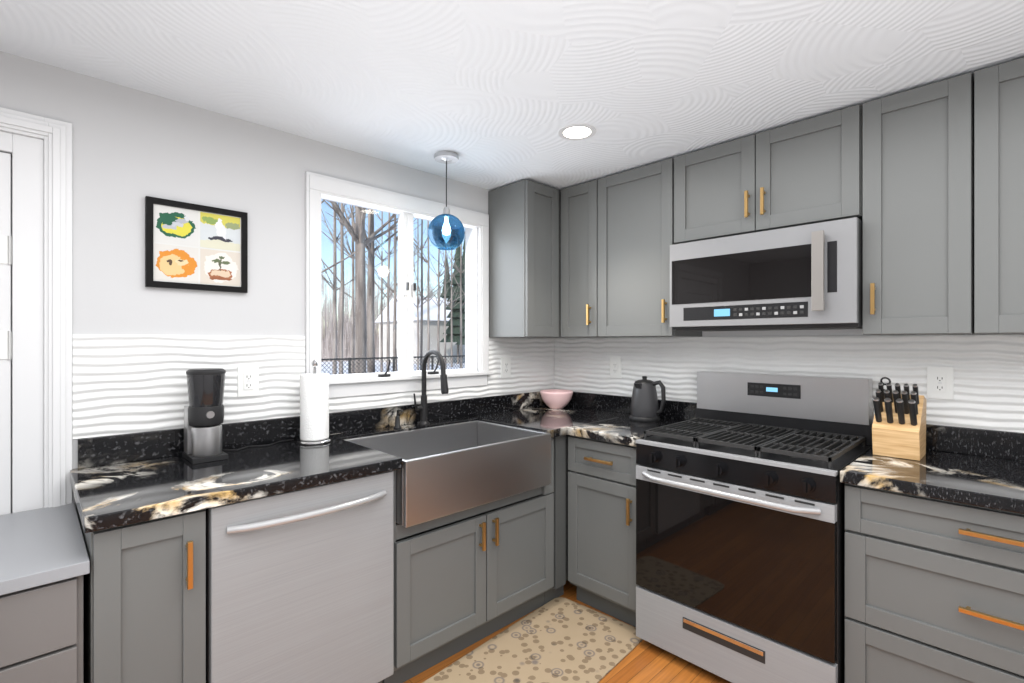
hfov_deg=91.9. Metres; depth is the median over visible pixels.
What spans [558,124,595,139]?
recessed light
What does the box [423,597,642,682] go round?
rug
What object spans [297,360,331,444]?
paper towel holder
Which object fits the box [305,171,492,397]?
window
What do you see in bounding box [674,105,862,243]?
upper cabinet
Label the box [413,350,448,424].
faucet
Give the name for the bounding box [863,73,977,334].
upper cabinet
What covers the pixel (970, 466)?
countertop
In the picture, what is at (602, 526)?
base cabinet
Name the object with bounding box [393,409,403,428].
soap pump
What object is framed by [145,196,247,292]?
picture
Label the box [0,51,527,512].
wall
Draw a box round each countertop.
[70,391,621,532]
[570,396,696,446]
[840,424,1023,513]
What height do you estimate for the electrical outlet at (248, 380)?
0.128 m
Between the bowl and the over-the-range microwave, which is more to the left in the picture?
the bowl
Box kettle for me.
[630,376,665,421]
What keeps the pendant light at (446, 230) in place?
hanging from the ceiling
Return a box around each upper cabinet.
[488,180,584,337]
[561,180,599,336]
[598,158,701,336]
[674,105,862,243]
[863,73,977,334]
[974,57,1023,334]
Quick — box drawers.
[845,483,1023,682]
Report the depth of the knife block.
1.84 m
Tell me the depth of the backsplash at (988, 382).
2.22 m
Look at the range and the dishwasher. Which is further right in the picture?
the range
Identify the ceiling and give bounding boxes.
[0,0,1023,190]
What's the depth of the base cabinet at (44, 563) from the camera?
1.20 m
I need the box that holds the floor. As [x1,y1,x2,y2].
[403,580,731,682]
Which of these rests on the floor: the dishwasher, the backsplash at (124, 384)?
the dishwasher
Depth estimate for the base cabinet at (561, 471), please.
2.52 m
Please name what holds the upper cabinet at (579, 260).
attached to the wall at (845, 332)
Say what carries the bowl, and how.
on the countertop at (122, 479)
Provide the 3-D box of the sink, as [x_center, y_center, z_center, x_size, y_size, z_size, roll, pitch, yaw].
[-0.292,0.565,2.301,0.807,0.245,0.550,0,0,-44]
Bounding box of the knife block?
[872,377,926,460]
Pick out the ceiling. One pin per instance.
(494, 94)
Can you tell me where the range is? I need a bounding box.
[636,371,872,682]
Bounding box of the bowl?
[540,389,572,408]
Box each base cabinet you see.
[0,503,89,682]
[76,504,205,682]
[383,438,553,682]
[544,435,569,603]
[568,435,638,626]
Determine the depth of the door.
1.57 m
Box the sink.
[346,420,550,527]
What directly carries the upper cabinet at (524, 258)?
attached to the wall at (132, 148)
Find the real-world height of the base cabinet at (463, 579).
0.874 m
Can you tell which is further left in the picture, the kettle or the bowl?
the bowl
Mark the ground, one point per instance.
(328, 368)
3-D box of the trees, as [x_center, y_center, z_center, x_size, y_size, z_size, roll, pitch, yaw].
[-5.265,-6.451,33.019,13.222,17.003,46.893,0,0,-6]
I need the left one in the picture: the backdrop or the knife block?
the backdrop
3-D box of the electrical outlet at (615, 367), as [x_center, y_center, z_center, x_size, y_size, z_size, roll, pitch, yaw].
[0.634,0.160,3.042,0.009,0.128,0.080,0,0,-44]
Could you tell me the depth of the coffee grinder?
1.78 m
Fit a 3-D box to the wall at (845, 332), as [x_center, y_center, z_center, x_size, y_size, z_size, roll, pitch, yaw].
[1.706,0.215,2.071,0.160,2.264,3.900,0,0,-44]
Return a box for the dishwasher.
[206,471,393,682]
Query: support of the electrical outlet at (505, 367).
attached to the backsplash at (124, 384)
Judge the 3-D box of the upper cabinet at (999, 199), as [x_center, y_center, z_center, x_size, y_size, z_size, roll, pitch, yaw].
[1.808,-0.466,1.588,0.360,0.879,0.466,0,0,-44]
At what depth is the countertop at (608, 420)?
2.70 m
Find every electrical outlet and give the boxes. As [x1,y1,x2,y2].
[238,365,258,396]
[501,357,510,377]
[610,357,620,377]
[927,366,953,399]
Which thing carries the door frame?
attached to the wall at (132, 148)
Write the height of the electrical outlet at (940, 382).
0.128 m
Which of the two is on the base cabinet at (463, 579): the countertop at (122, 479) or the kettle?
the countertop at (122, 479)
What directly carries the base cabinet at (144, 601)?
on the floor
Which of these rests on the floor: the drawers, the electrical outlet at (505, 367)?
the drawers
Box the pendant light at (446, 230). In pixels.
[428,151,464,249]
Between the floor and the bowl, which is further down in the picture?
the floor
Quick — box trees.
[321,199,464,374]
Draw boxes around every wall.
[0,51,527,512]
[573,329,1023,432]
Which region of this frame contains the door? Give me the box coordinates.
[0,152,11,514]
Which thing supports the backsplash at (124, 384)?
in the wall at (132, 148)
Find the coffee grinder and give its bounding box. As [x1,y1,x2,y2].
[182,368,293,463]
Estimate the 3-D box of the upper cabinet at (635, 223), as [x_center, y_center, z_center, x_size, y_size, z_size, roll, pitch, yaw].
[0.735,-0.466,2.692,0.360,0.879,0.449,0,0,-44]
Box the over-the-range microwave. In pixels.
[670,217,862,330]
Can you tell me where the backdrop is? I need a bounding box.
[321,224,462,361]
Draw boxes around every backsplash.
[72,334,553,438]
[554,335,1023,432]
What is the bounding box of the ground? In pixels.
[321,360,464,374]
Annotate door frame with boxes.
[0,107,71,512]

